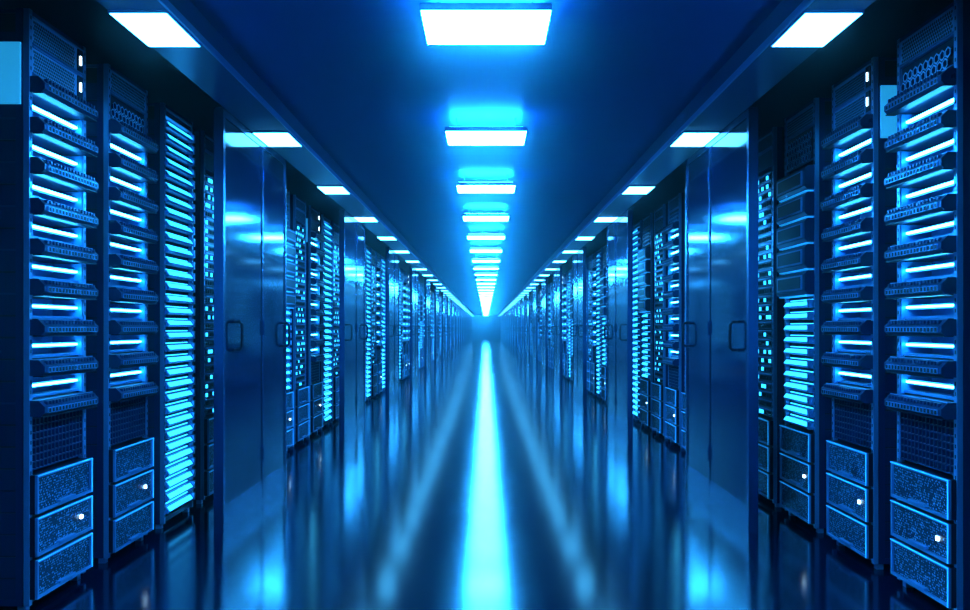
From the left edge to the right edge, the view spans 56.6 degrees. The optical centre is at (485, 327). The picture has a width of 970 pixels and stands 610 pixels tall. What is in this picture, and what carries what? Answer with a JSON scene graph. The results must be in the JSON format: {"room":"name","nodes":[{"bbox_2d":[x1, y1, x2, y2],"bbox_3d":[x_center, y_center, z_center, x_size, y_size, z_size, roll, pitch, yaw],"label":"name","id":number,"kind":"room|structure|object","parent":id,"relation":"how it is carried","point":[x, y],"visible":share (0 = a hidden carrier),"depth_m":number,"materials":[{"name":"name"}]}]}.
{"room":"server room","nodes":[
{"label":"server room","id":0,"kind":"room"},
{"bbox_2d":[0,339,951,609],"bbox_3d":[0.000,1.300,49.710,6.300,0.100,106.020,0,0,0],"label":"floor","id":1,"kind":"structure","parent":0,"point":[485,484],"depth_m":5.37,"materials":[{"name":"blue"}]},
{"bbox_2d":[0,8,97,609],"bbox_3d":[-2.390,-0.075,4.220,0.920,2.650,0.584,0,0,0],"label":"rack","id":2,"kind":"object","parent":1,"relation":"on","point":[46,474],"visible":1,"depth_m":4.04,"materials":[{"name":"blue metal"}]},
{"bbox_2d":[86,64,158,563],"bbox_3d":[-2.390,-0.075,5.045,0.920,2.650,0.560,0,0,0],"label":"rack","id":3,"kind":"object","parent":1,"relation":"on","point":[120,447],"visible":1,"depth_m":4.89,"materials":[{"name":"blue metal"}]},
{"bbox_2d":[148,103,194,528],"bbox_3d":[-2.412,-0.075,5.870,0.876,2.650,0.560,0,0,0],"label":"rack","id":4,"kind":"object","parent":1,"relation":"on","point":[171,414],"visible":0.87,"depth_m":5.75,"materials":[{"name":"blue metal"}]},
{"bbox_2d":[193,131,213,503],"bbox_3d":[-2.404,-0.075,6.660,0.892,2.650,0.560,0,0,0],"label":"rack","id":5,"kind":"object","parent":1,"relation":"on","point":[204,143],"visible":0.29,"depth_m":6.38,"materials":[{"name":"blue metal"}]},
{"bbox_2d":[214,107,290,533],"bbox_3d":[-1.599,-0.045,6.335,0.113,2.591,1.730,0,0,0],"label":"door","id":6,"kind":"structure","parent":1,"relation":"on","point":[250,322],"depth_m":6.05,"materials":[{"name":"blue"}]},
{"bbox_2d":[286,189,295,450],"bbox_3d":[-2.391,-0.075,8.900,0.918,2.650,0.560,0,0,0],"label":"rack","id":7,"kind":"object","parent":1,"relation":"on","point":[290,234],"visible":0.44,"depth_m":9.04,"materials":[{"name":"blue metal"}]},
{"bbox_2d":[290,195,308,446],"bbox_3d":[-2.404,-0.075,9.725,0.892,2.650,0.560,0,0,0],"label":"rack","id":8,"kind":"object","parent":1,"relation":"on","point":[300,409],"visible":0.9,"depth_m":9.65,"materials":[{"name":"blue metal"}]},
{"bbox_2d":[306,205,324,436],"bbox_3d":[-2.390,-0.075,10.550,0.920,2.650,0.584,0,0,0],"label":"rack","id":9,"kind":"object","parent":1,"relation":"on","point":[313,236],"visible":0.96,"depth_m":10.39,"materials":[{"name":"blue metal"}]},
{"bbox_2d":[320,214,332,429],"bbox_3d":[-2.412,-0.075,11.340,0.876,2.650,0.560,0,0,0],"label":"rack","id":10,"kind":"object","parent":1,"relation":"on","point":[326,228],"visible":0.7,"depth_m":11.35,"materials":[{"name":"blue metal"}]},
{"bbox_2d":[331,221,338,422],"bbox_3d":[-2.404,-0.075,12.080,0.892,2.650,0.560,0,0,0],"label":"rack","id":11,"kind":"object","parent":1,"relation":"on","point":[335,231],"visible":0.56,"depth_m":11.97,"materials":[{"name":"blue metal"}]},
{"bbox_2d":[339,209,367,438],"bbox_3d":[-1.599,-0.045,11.015,0.113,2.591,1.730,0,0,0],"label":"door","id":12,"kind":"structure","parent":1,"relation":"on","point":[352,324],"depth_m":10.73,"materials":[{"name":"blue"}]},
{"bbox_2d":[365,260,366,400],"bbox_3d":[-2.390,-0.075,14.405,0.920,2.650,0.560,0,0,0],"label":"rack","id":13,"kind":"object","parent":1,"relation":"on","point":[365,260],"visible":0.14,"depth_m":14.60,"materials":[{"name":"blue metal"}]},
{"bbox_2d":[365,244,370,400],"bbox_3d":[-2.412,-0.075,15.230,0.876,2.650,0.560,0,0,0],"label":"rack","id":14,"kind":"object","parent":1,"relation":"on","point":[367,248],"visible":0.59,"depth_m":15.31,"materials":[{"name":"blue metal"}]},
{"bbox_2d":[370,248,377,398],"bbox_3d":[-2.404,-0.075,16.020,0.892,2.650,0.560,0,0,0],"label":"rack","id":15,"kind":"object","parent":1,"relation":"on","point":[374,367],"visible":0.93,"depth_m":16.00,"materials":[{"name":"blue metal"}]},
{"bbox_2d":[375,252,383,395],"bbox_3d":[-2.390,-0.075,16.760,0.920,2.650,0.560,0,0,0],"label":"rack","id":16,"kind":"object","parent":1,"relation":"on","point":[379,270],"visible":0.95,"depth_m":16.70,"materials":[{"name":"blue metal"}]},
{"bbox_2d":[379,255,385,393],"bbox_3d":[-2.412,-0.075,17.440,0.876,2.650,0.560,0,0,0],"label":"rack","id":17,"kind":"object","parent":1,"relation":"on","point":[382,262],"visible":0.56,"depth_m":17.56,"materials":[{"name":"blue metal"}]},
{"bbox_2d":[383,258,385,390],"bbox_3d":[-2.391,-0.075,18.260,0.918,2.650,0.560,0,0,0],"label":"rack","id":18,"kind":"object","parent":1,"relation":"on","point":[384,258],"visible":0.02,"depth_m":17.98,"materials":[{"name":"blue metal"}]},
{"bbox_2d":[386,247,401,403],"bbox_3d":[-1.599,-0.045,15.695,0.113,2.591,1.730,0,0,0],"label":"door","id":19,"kind":"structure","parent":1,"relation":"on","point":[392,258],"depth_m":15.44,"materials":[{"name":"blue"}]},
{"bbox_2d":[399,268,400,379],"bbox_3d":[-2.412,-0.075,20.700,0.876,2.650,0.560,0,0,0],"label":"rack","id":20,"kind":"object","parent":1,"relation":"on","point":[399,268],"visible":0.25,"depth_m":20.89,"materials":[{"name":"blue metal"}]},
{"bbox_2d":[399,268,404,380],"bbox_3d":[-2.404,-0.075,21.440,0.892,2.650,0.560,0,0,0],"label":"rack","id":21,"kind":"object","parent":1,"relation":"on","point":[402,358],"visible":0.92,"depth_m":21.36,"materials":[{"name":"blue metal"}]},
{"bbox_2d":[403,270,407,377],"bbox_3d":[-2.390,-0.075,22.120,0.920,2.650,0.560,0,0,0],"label":"rack","id":22,"kind":"object","parent":1,"relation":"on","point":[405,284],"visible":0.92,"depth_m":22.06,"materials":[{"name":"blue metal"}]},
{"bbox_2d":[405,272,409,377],"bbox_3d":[-2.390,-0.075,22.940,0.920,2.650,0.584,0,0,0],"label":"rack","id":23,"kind":"object","parent":1,"relation":"on","point":[407,276],"visible":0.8,"depth_m":22.82,"materials":[{"name":"blue metal"}]},
{"bbox_2d":[408,274,409,375],"bbox_3d":[-2.390,-0.075,23.765,0.920,2.650,0.560,0,0,0],"label":"rack","id":24,"kind":"object","parent":1,"relation":"on","point":[408,274],"visible":0.06,"depth_m":23.56,"materials":[{"name":"blue metal"}]},
{"bbox_2d":[410,266,419,385],"bbox_3d":[-1.599,-0.045,20.375,0.113,2.591,1.730,0,0,0],"label":"door","id":25,"kind":"structure","parent":1,"relation":"on","point":[414,326],"depth_m":19.91,"materials":[{"name":"blue"}]},
{"bbox_2d":[418,281,419,369],"bbox_3d":[-2.412,-0.075,26.800,0.876,2.650,0.560,0,0,0],"label":"rack","id":26,"kind":"object","parent":1,"relation":"on","point":[418,281],"visible":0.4,"depth_m":26.96,"materials":[{"name":"blue metal"}]},
{"bbox_2d":[418,290,419,368],"bbox_3d":[-2.390,-0.075,26.120,0.920,2.650,0.560,0,0,0],"label":"rack","id":27,"kind":"object","parent":1,"relation":"on","point":[418,290],"visible":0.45,"depth_m":26.11,"materials":[{"name":"blue metal"}]},
{"bbox_2d":[420,282,423,367],"bbox_3d":[-2.391,-0.075,27.620,0.918,2.650,0.560,0,0,0],"label":"rack","id":28,"kind":"object","parent":1,"relation":"on","point":[421,296],"visible":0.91,"depth_m":27.44,"materials":[{"name":"blue metal"}]},
{"bbox_2d":[421,283,423,365],"bbox_3d":[-2.404,-0.075,28.445,0.892,2.650,0.560,0,0,0],"label":"rack","id":29,"kind":"object","parent":1,"relation":"on","point":[421,283],"visible":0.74,"depth_m":28.36,"materials":[{"name":"blue metal"}]},
{"bbox_2d":[423,285,423,347],"bbox_3d":[-2.390,-0.075,29.270,0.920,2.650,0.584,0,0,0],"label":"rack","id":30,"kind":"object","parent":1,"relation":"on","point":[423,285],"visible":0.06,"depth_m":28.99,"materials":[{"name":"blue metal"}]},
{"bbox_2d":[424,278,431,374],"bbox_3d":[-1.599,-0.045,25.055,0.113,2.591,1.730,0,0,0],"label":"door","id":31,"kind":"structure","parent":1,"relation":"on","point":[427,284],"depth_m":24.67,"materials":[{"name":"blue"}]},
{"bbox_2d":[431,290,433,361],"bbox_3d":[-2.390,-0.075,33.125,0.920,2.650,0.560,0,0,0],"label":"rack","id":32,"kind":"object","parent":1,"relation":"on","point":[431,290],"visible":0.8,"depth_m":33.23,"materials":[{"name":"blue metal"}]},
{"bbox_2d":[432,291,433,360],"bbox_3d":[-2.412,-0.075,33.950,0.876,2.650,0.560,0,0,0],"label":"rack","id":33,"kind":"object","parent":1,"relation":"on","point":[432,291],"visible":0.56,"depth_m":33.67,"materials":[{"name":"blue metal"}]},
{"bbox_2d":[434,286,438,366],"bbox_3d":[-1.599,-0.045,29.735,0.113,2.591,1.730,0,0,0],"label":"door","id":34,"kind":"structure","parent":1,"relation":"on","point":[436,290],"depth_m":29.17,"materials":[{"name":"blue"}]},
{"bbox_2d":[439,296,440,355],"bbox_3d":[-2.390,-0.075,38.630,0.920,2.650,0.584,0,0,0],"label":"rack","id":35,"kind":"object","parent":1,"relation":"on","point":[439,296],"visible":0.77,"depth_m":38.79,"materials":[{"name":"blue metal"}]},
{"bbox_2d":[441,297,441,354],"bbox_3d":[-2.404,-0.075,40.160,0.892,2.650,0.560,0,0,0],"label":"rack","id":36,"kind":"object","parent":1,"relation":"on","point":[441,297],"visible":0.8,"depth_m":40.43,"materials":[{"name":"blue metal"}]},
{"bbox_2d":[442,292,446,361],"bbox_3d":[-1.599,-0.045,34.415,0.113,2.591,1.730,0,0,0],"label":"door","id":37,"kind":"structure","parent":1,"relation":"on","point":[443,293],"depth_m":33.97,"materials":[{"name":"blue"}]},
{"bbox_2d":[445,300,446,352],"bbox_3d":[-2.390,-0.075,44.840,0.920,2.650,0.560,0,0,0],"label":"rack","id":38,"kind":"object","parent":1,"relation":"on","point":[445,300],"visible":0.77,"depth_m":44.56,"materials":[{"name":"blue metal"}]},
{"bbox_2d":[447,296,449,356],"bbox_3d":[-1.599,-0.045,39.095,0.113,2.591,1.730,0,0,0],"label":"door","id":39,"kind":"structure","parent":1,"relation":"on","point":[448,298],"depth_m":38.50,"materials":[{"name":"blue"}]},
{"bbox_2d":[451,300,454,353],"bbox_3d":[-1.599,-0.045,43.775,0.113,2.591,1.730,0,0,0],"label":"door","id":40,"kind":"structure","parent":1,"relation":"on","point":[452,301],"depth_m":42.91,"materials":[{"name":"blue"}]},
{"bbox_2d":[455,303,457,351],"bbox_3d":[-1.599,-0.045,48.455,0.113,2.591,1.730,0,0,0],"label":"door","id":41,"kind":"structure","parent":1,"relation":"on","point":[456,327],"depth_m":47.85,"materials":[{"name":"blue"}]},
{"bbox_2d":[458,305,459,349],"bbox_3d":[-1.599,-0.045,53.135,0.113,2.591,1.730,0,0,0],"label":"door","id":42,"kind":"structure","parent":1,"relation":"on","point":[458,305],"depth_m":52.27,"materials":[{"name":"blue"}]},
{"bbox_2d":[460,307,461,347],"bbox_3d":[-1.599,-0.045,57.815,0.113,2.591,1.730,0,0,0],"label":"door","id":43,"kind":"structure","parent":1,"relation":"on","point":[460,307],"depth_m":56.95,"materials":[{"name":"blue"}]},
{"bbox_2d":[503,313,504,341],"bbox_3d":[1.598,-0.046,81.215,0.113,2.591,1.730,0,0,0],"label":"door","id":44,"kind":"structure","parent":1,"relation":"on","point":[503,313],"depth_m":80.61,"materials":[{"name":"blue"}]},
{"bbox_2d":[510,307,511,347],"bbox_3d":[1.599,-0.045,57.815,0.113,2.591,1.730,0,0,0],"label":"door","id":45,"kind":"structure","parent":1,"relation":"on","point":[510,307],"depth_m":56.95,"materials":[{"name":"blue"}]},
{"bbox_2d":[512,305,513,349],"bbox_3d":[1.599,-0.045,53.135,0.113,2.591,1.730,0,0,0],"label":"door","id":46,"kind":"structure","parent":1,"relation":"on","point":[513,305],"depth_m":52.27,"materials":[{"name":"blue"}]},
{"bbox_2d":[514,303,516,351],"bbox_3d":[1.599,-0.045,48.455,0.113,2.591,1.730,0,0,0],"label":"door","id":47,"kind":"structure","parent":1,"relation":"on","point":[515,327],"depth_m":47.85,"materials":[{"name":"blue"}]},
{"bbox_2d":[517,300,520,353],"bbox_3d":[1.599,-0.045,43.775,0.113,2.591,1.730,0,0,0],"label":"door","id":48,"kind":"structure","parent":1,"relation":"on","point":[519,301],"depth_m":42.91,"materials":[{"name":"blue"}]},
{"bbox_2d":[522,296,524,356],"bbox_3d":[1.599,-0.045,39.095,0.113,2.591,1.730,0,0,0],"label":"door","id":49,"kind":"structure","parent":1,"relation":"on","point":[523,298],"depth_m":38.50,"materials":[{"name":"blue"}]},
{"bbox_2d":[525,300,526,352],"bbox_3d":[2.390,-0.075,44.720,0.920,2.650,0.560,0,0,0],"label":"rack","id":50,"kind":"object","parent":1,"relation":"on","point":[526,300],"visible":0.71,"depth_m":44.44,"materials":[{"name":"blue metal"}]},
{"bbox_2d":[525,292,529,361],"bbox_3d":[1.599,-0.045,34.415,0.113,2.591,1.730,0,0,0],"label":"door","id":51,"kind":"structure","parent":1,"relation":"on","point":[528,293],"depth_m":33.97,"materials":[{"name":"blue"}]},
{"bbox_2d":[530,296,531,355],"bbox_3d":[2.391,-0.075,39.300,0.918,2.650,0.560,0,0,0],"label":"rack","id":52,"kind":"object","parent":1,"relation":"on","point":[531,296],"visible":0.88,"depth_m":39.06,"materials":[{"name":"blue metal"}]},
{"bbox_2d":[532,295,532,355],"bbox_3d":[2.404,-0.075,38.510,0.892,2.650,0.560,0,0,0],"label":"rack","id":53,"kind":"object","parent":1,"relation":"on","point":[532,295],"visible":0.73,"depth_m":38.73,"materials":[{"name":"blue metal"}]},
{"bbox_2d":[533,286,537,366],"bbox_3d":[1.599,-0.045,29.735,0.113,2.591,1.730,0,0,0],"label":"door","id":54,"kind":"structure","parent":1,"relation":"on","point":[535,290],"depth_m":29.17,"materials":[{"name":"blue"}]},
{"bbox_2d":[538,290,540,360],"bbox_3d":[2.390,-0.075,33.005,0.920,2.650,0.584,0,0,0],"label":"rack","id":55,"kind":"object","parent":1,"relation":"on","point":[540,290],"visible":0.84,"depth_m":33.09,"materials":[{"name":"blue metal"}]},
{"bbox_2d":[538,291,540,361],"bbox_3d":[2.391,-0.075,33.830,0.918,2.650,0.560,0,0,0],"label":"rack","id":56,"kind":"object","parent":1,"relation":"on","point":[539,291],"visible":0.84,"depth_m":33.59,"materials":[{"name":"blue metal"}]},
{"bbox_2d":[540,278,547,374],"bbox_3d":[1.599,-0.045,25.055,0.113,2.591,1.730,0,0,0],"label":"door","id":57,"kind":"structure","parent":1,"relation":"on","point":[544,284],"depth_m":24.67,"materials":[{"name":"blue"}]},
{"bbox_2d":[548,283,550,365],"bbox_3d":[2.390,-0.075,28.325,0.920,2.650,0.560,0,0,0],"label":"rack","id":58,"kind":"object","parent":1,"relation":"on","point":[549,293],"visible":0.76,"depth_m":28.05,"materials":[{"name":"blue metal"}]},
{"bbox_2d":[550,282,552,368],"bbox_3d":[2.404,-0.075,27.500,0.892,2.650,0.560,0,0,0],"label":"rack","id":59,"kind":"object","parent":1,"relation":"on","point":[551,349],"visible":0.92,"depth_m":27.43,"materials":[{"name":"blue metal"}]},
{"bbox_2d":[552,281,553,367],"bbox_3d":[2.404,-0.075,26.680,0.892,2.650,0.560,0,0,0],"label":"rack","id":60,"kind":"object","parent":1,"relation":"on","point":[553,281],"visible":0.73,"depth_m":26.71,"materials":[{"name":"blue metal"}]},
{"bbox_2d":[552,290,553,368],"bbox_3d":[2.390,-0.075,26.000,0.920,2.650,0.560,0,0,0],"label":"rack","id":61,"kind":"object","parent":1,"relation":"on","point":[552,290],"visible":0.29,"depth_m":26.11,"materials":[{"name":"blue metal"}]},
{"bbox_2d":[552,266,561,385],"bbox_3d":[1.599,-0.045,20.375,0.113,2.591,1.730,0,0,0],"label":"door","id":62,"kind":"structure","parent":1,"relation":"on","point":[557,326],"depth_m":19.91,"materials":[{"name":"blue"}]},
{"bbox_2d":[562,274,563,374],"bbox_3d":[2.390,-0.075,23.645,0.920,2.650,0.584,0,0,0],"label":"rack","id":63,"kind":"object","parent":1,"relation":"on","point":[563,274],"visible":0.16,"depth_m":23.37,"materials":[{"name":"blue metal"}]},
{"bbox_2d":[562,272,567,377],"bbox_3d":[2.390,-0.075,22.820,0.920,2.650,0.560,0,0,0],"label":"rack","id":64,"kind":"object","parent":1,"relation":"on","point":[564,285],"visible":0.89,"depth_m":22.57,"materials":[{"name":"blue metal"}]},
{"bbox_2d":[565,270,570,378],"bbox_3d":[2.404,-0.075,22.000,0.892,2.650,0.560,0,0,0],"label":"rack","id":65,"kind":"object","parent":1,"relation":"on","point":[567,354],"visible":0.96,"depth_m":21.96,"materials":[{"name":"blue metal"}]},
{"bbox_2d":[569,268,571,379],"bbox_3d":[2.412,-0.075,21.320,0.876,2.650,0.560,0,0,0],"label":"rack","id":66,"kind":"object","parent":1,"relation":"on","point":[570,270],"visible":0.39,"depth_m":21.35,"materials":[{"name":"blue metal"}]},
{"bbox_2d":[570,268,572,380],"bbox_3d":[2.391,-0.075,20.580,0.918,2.650,0.560,0,0,0],"label":"rack","id":67,"kind":"object","parent":1,"relation":"on","point":[571,286],"visible":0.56,"depth_m":20.58,"materials":[{"name":"blue metal"}]},
{"bbox_2d":[570,247,585,403],"bbox_3d":[1.599,-0.045,15.695,0.113,2.591,1.730,0,0,0],"label":"door","id":68,"kind":"structure","parent":1,"relation":"on","point":[579,258],"depth_m":15.44,"materials":[{"name":"blue"}]},
{"bbox_2d":[586,257,588,390],"bbox_3d":[2.404,-0.075,18.140,0.892,2.650,0.560,0,0,0],"label":"rack","id":69,"kind":"object","parent":1,"relation":"on","point":[587,257],"visible":0.1,"depth_m":17.87,"materials":[{"name":"blue metal"}]},
{"bbox_2d":[586,254,593,393],"bbox_3d":[2.404,-0.075,17.320,0.892,2.650,0.560,0,0,0],"label":"rack","id":70,"kind":"object","parent":1,"relation":"on","point":[588,380],"visible":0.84,"depth_m":17.37,"materials":[{"name":"blue metal"}]},
{"bbox_2d":[589,251,598,396],"bbox_3d":[2.390,-0.075,16.640,0.920,2.650,0.560,0,0,0],"label":"rack","id":71,"kind":"object","parent":1,"relation":"on","point":[593,280],"visible":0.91,"depth_m":16.56,"materials":[{"name":"blue metal"}]},
{"bbox_2d":[596,247,603,399],"bbox_3d":[2.412,-0.075,15.900,0.876,2.650,0.560,0,0,0],"label":"rack","id":72,"kind":"object","parent":1,"relation":"on","point":[599,257],"visible":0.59,"depth_m":15.88,"materials":[{"name":"blue metal"}]},
{"bbox_2d":[599,244,606,400],"bbox_3d":[2.391,-0.075,15.110,0.918,2.650,0.560,0,0,0],"label":"rack","id":73,"kind":"object","parent":1,"relation":"on","point":[602,273],"visible":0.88,"depth_m":15.05,"materials":[{"name":"blue metal"}]},
{"bbox_2d":[604,209,632,438],"bbox_3d":[1.599,-0.045,11.015,0.113,2.591,1.730,0,0,0],"label":"door","id":74,"kind":"structure","parent":1,"relation":"on","point":[619,324],"depth_m":10.73,"materials":[{"name":"blue"}]},
{"bbox_2d":[633,220,642,423],"bbox_3d":[2.412,-0.075,11.960,0.876,2.650,0.560,0,0,0],"label":"rack","id":75,"kind":"object","parent":1,"relation":"on","point":[638,227],"visible":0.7,"depth_m":11.93,"materials":[{"name":"blue metal"}]},
{"bbox_2d":[638,213,653,430],"bbox_3d":[2.391,-0.075,11.220,0.918,2.650,0.560,0,0,0],"label":"rack","id":76,"kind":"object","parent":1,"relation":"on","point":[645,255],"visible":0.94,"depth_m":11.00,"materials":[{"name":"blue metal"}]},
{"bbox_2d":[651,204,667,438],"bbox_3d":[2.404,-0.075,10.430,0.892,2.650,0.560,0,0,0],"label":"rack","id":77,"kind":"object","parent":1,"relation":"on","point":[660,382],"visible":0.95,"depth_m":10.35,"materials":[{"name":"blue metal"}]},
{"bbox_2d":[662,193,684,447],"bbox_3d":[2.390,-0.075,9.605,0.920,2.650,0.560,0,0,0],"label":"rack","id":78,"kind":"object","parent":1,"relation":"on","point":[675,229],"visible":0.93,"depth_m":9.42,"materials":[{"name":"blue metal"}]},
{"bbox_2d":[681,392,684,447],"bbox_3d":[2.404,-0.075,8.780,0.892,2.650,0.560,0,0,0],"label":"rack","id":79,"kind":"object","parent":1,"relation":"on","point":[682,393],"visible":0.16,"depth_m":9.01,"materials":[{"name":"blue metal"}]},
{"bbox_2d":[681,107,757,533],"bbox_3d":[1.599,-0.045,6.335,0.113,2.591,1.730,0,0,0],"label":"door","id":80,"kind":"structure","parent":1,"relation":"on","point":[721,322],"depth_m":6.08,"materials":[{"name":"blue"}]},
{"bbox_2d":[758,127,784,506],"bbox_3d":[2.404,-0.075,6.540,0.892,2.650,0.560,0,0,0],"label":"rack","id":81,"kind":"object","parent":1,"relation":"on","point":[771,145],"visible":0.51,"depth_m":6.34,"materials":[{"name":"blue metal"}]},
{"bbox_2d":[776,98,831,532],"bbox_3d":[2.391,-0.075,5.750,0.918,2.650,0.560,0,0,0],"label":"rack","id":82,"kind":"object","parent":1,"relation":"on","point":[805,432],"visible":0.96,"depth_m":5.58,"materials":[{"name":"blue metal"}]},
{"bbox_2d":[821,57,896,569],"bbox_3d":[2.390,-0.075,4.925,0.920,2.650,0.584,0,0,0],"label":"rack","id":83,"kind":"object","parent":1,"relation":"on","point":[861,449],"visible":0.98,"depth_m":4.76,"materials":[{"name":"blue metal"}]},
{"bbox_2d":[884,0,969,609],"bbox_3d":[2.390,-0.075,4.100,0.920,2.650,0.560,0,0,0],"label":"rack","id":84,"kind":"object","parent":1,"relation":"on","point":[930,474],"visible":1,"depth_m":4.02,"materials":[{"name":"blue metal"}]},
{"bbox_2d":[0,0,953,315],"bbox_3d":[0.000,-1.597,49.710,6.100,0.506,105.820,0,0,0],"label":"ceiling","id":85,"kind":"structure","parent":0,"point":[360,82],"depth_m":5.77,"materials":[{"name":"blue"}]},
{"bbox_2d":[108,10,201,46],"bbox_3d":[-1.472,-1.337,4.030,0.252,0.015,0.458,0,0,0],"label":"ceiling lamp","id":86,"kind":"object","parent":85,"relation":"attached to","point":[155,28],"depth_m":3.99,"materials":[{"name":"plastic"}]},
{"bbox_2d":[252,131,301,146],"bbox_3d":[-1.472,-1.337,6.370,0.252,0.015,0.458,0,0,0],"label":"ceiling lamp","id":87,"kind":"object","parent":85,"relation":"attached to","point":[270,138],"depth_m":6.31,"materials":[{"name":"plastic"}]},
{"bbox_2d":[158,0,473,315],"bbox_3d":[-1.338,-1.357,49.710,0.012,0.034,105.820,0,0,0],"label":"trim","id":88,"kind":"structure","parent":85,"relation":"attached to","point":[165,3],"depth_m":5.34,"materials":[{"name":"blue metal"}]},
{"bbox_2d":[316,185,349,193],"bbox_3d":[-1.472,-1.337,8.710,0.252,0.015,0.458,0,0,0],"label":"ceiling lamp","id":89,"kind":"object","parent":85,"relation":"attached to","point":[327,189],"depth_m":8.64,"materials":[{"name":"plastic"}]},
{"bbox_2d":[353,216,378,221],"bbox_3d":[-1.472,-1.337,11.050,0.252,0.015,0.458,0,0,0],"label":"ceiling lamp","id":90,"kind":"object","parent":85,"relation":"attached to","point":[359,218],"depth_m":10.96,"materials":[{"name":"plastic"}]},
{"bbox_2d":[377,236,396,239],"bbox_3d":[-1.472,-1.337,13.390,0.252,0.015,0.458,0,0,0],"label":"ceiling lamp","id":91,"kind":"object","parent":85,"relation":"attached to","point":[380,237],"depth_m":13.24,"materials":[{"name":"plastic"}]},
{"bbox_2d":[393,250,409,252],"bbox_3d":[-1.472,-1.337,15.730,0.252,0.015,0.458,0,0,0],"label":"ceiling lamp","id":92,"kind":"object","parent":85,"relation":"attached to","point":[396,251],"depth_m":15.63,"materials":[{"name":"plastic"}]},
{"bbox_2d":[419,0,552,43],"bbox_3d":[0.000,-1.413,4.030,0.562,0.144,0.458,0,0,0],"label":"pendant lamp","id":93,"kind":"object","parent":85,"relation":"hanging from","point":[443,23],"visible":1,"depth_m":3.95,"materials":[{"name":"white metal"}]},
{"bbox_2d":[445,118,526,144],"bbox_3d":[0.000,-1.413,6.370,0.562,0.144,0.458,0,0,0],"label":"pendant lamp","id":94,"kind":"object","parent":85,"relation":"hanging from","point":[456,135],"visible":1,"depth_m":6.27,"materials":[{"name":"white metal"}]},
{"bbox_2d":[456,174,515,192],"bbox_3d":[0.000,-1.413,8.710,0.562,0.144,0.458,0,0,0],"label":"pendant lamp","id":95,"kind":"object","parent":85,"relation":"hanging from","point":[462,187],"visible":1,"depth_m":8.59,"materials":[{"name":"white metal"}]},
{"bbox_2d":[463,213,508,220],"bbox_3d":[0.000,-1.413,11.050,0.562,0.144,0.458,0,0,0],"label":"pendant lamp","id":96,"kind":"object","parent":85,"relation":"hanging from","point":[467,216],"visible":1,"depth_m":10.92,"materials":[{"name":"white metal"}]},
{"bbox_2d":[467,234,504,238],"bbox_3d":[0.000,-1.413,13.390,0.562,0.144,0.458,0,0,0],"label":"pendant lamp","id":97,"kind":"object","parent":85,"relation":"hanging from","point":[469,236],"visible":1,"depth_m":13.19,"materials":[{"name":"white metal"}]},
{"bbox_2d":[470,248,501,251],"bbox_3d":[0.000,-1.413,15.730,0.562,0.144,0.458,0,0,0],"label":"pendant lamp","id":98,"kind":"object","parent":85,"relation":"hanging from","point":[471,249],"visible":1,"depth_m":15.54,"materials":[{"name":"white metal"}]},
{"bbox_2d":[472,254,499,261],"bbox_3d":[0.000,-1.413,18.070,0.562,0.144,0.458,0,0,0],"label":"pendant lamp","id":99,"kind":"object","parent":85,"relation":"hanging from","point":[475,259],"visible":1,"depth_m":17.88,"materials":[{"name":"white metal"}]},
{"bbox_2d":[473,267,498,269],"bbox_3d":[0.000,-1.413,20.410,0.562,0.144,0.458,0,0,0],"label":"pendant lamp","id":100,"kind":"object","parent":85,"relation":"hanging from","point":[475,268],"visible":1,"depth_m":20.28,"materials":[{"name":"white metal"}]},
{"bbox_2d":[476,275,495,279],"bbox_3d":[0.000,-1.413,25.090,0.562,0.144,0.458,0,0,0],"label":"pendant lamp","id":101,"kind":"object","parent":85,"relation":"hanging from","point":[478,278],"visible":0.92,"depth_m":24.89,"materials":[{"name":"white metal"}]},
{"bbox_2d":[475,273,496,274],"bbox_3d":[0.000,-1.413,22.750,0.562,0.144,0.458,0,0,0],"label":"pendant lamp","id":102,"kind":"object","parent":85,"relation":"hanging from","point":[475,273],"visible":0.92,"depth_m":22.54,"materials":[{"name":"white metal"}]},
{"bbox_2d":[562,250,578,252],"bbox_3d":[1.472,-1.337,15.730,0.252,0.015,0.458,0,0,0],"label":"ceiling lamp","id":103,"kind":"object","parent":85,"relation":"attached to","point":[565,251],"depth_m":15.63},
{"bbox_2d":[575,236,594,239],"bbox_3d":[1.472,-1.337,13.390,0.252,0.015,0.458,0,0,0],"label":"ceiling lamp","id":104,"kind":"object","parent":85,"relation":"attached to","point":[579,237],"depth_m":13.24,"materials":[{"name":"plastic"}]},
{"bbox_2d":[593,216,618,221],"bbox_3d":[1.472,-1.337,11.050,0.252,0.015,0.458,0,0,0],"label":"ceiling lamp","id":105,"kind":"object","parent":85,"relation":"attached to","point":[600,218],"depth_m":10.96,"materials":[{"name":"plastic"}]},
{"bbox_2d":[622,185,655,193],"bbox_3d":[1.472,-1.337,8.710,0.252,0.015,0.458,0,0,0],"label":"ceiling lamp","id":106,"kind":"object","parent":85,"relation":"attached to","point":[631,189],"depth_m":8.64,"materials":[{"name":"plastic"}]},
{"bbox_2d":[498,0,813,315],"bbox_3d":[1.338,-1.357,49.710,0.012,0.034,105.820,0,0,0],"label":"trim","id":107,"kind":"structure","parent":85,"relation":"attached to","point":[805,3],"depth_m":5.34,"materials":[{"name":"blue metal"}]},
{"bbox_2d":[670,131,719,146],"bbox_3d":[1.472,-1.337,6.370,0.252,0.015,0.458,0,0,0],"label":"ceiling lamp","id":108,"kind":"object","parent":85,"relation":"attached to","point":[686,138],"depth_m":6.31,"materials":[{"name":"plastic"}]},
{"bbox_2d":[770,10,863,46],"bbox_3d":[1.472,-1.337,4.030,0.252,0.015,0.458,0,0,0],"label":"ceiling lamp","id":109,"kind":"object","parent":85,"relation":"attached to","point":[812,28],"depth_m":3.99,"materials":[{"name":"plastic"}]},
{"bbox_2d":[468,313,502,338],"bbox_3d":[0.000,-0.300,102.670,6.100,3.100,0.100,0,0,0],"label":"wall","id":110,"kind":"structure","parent":0,"point":[483,327],"depth_m":102.62,"materials":[{"name":"blue paint"}]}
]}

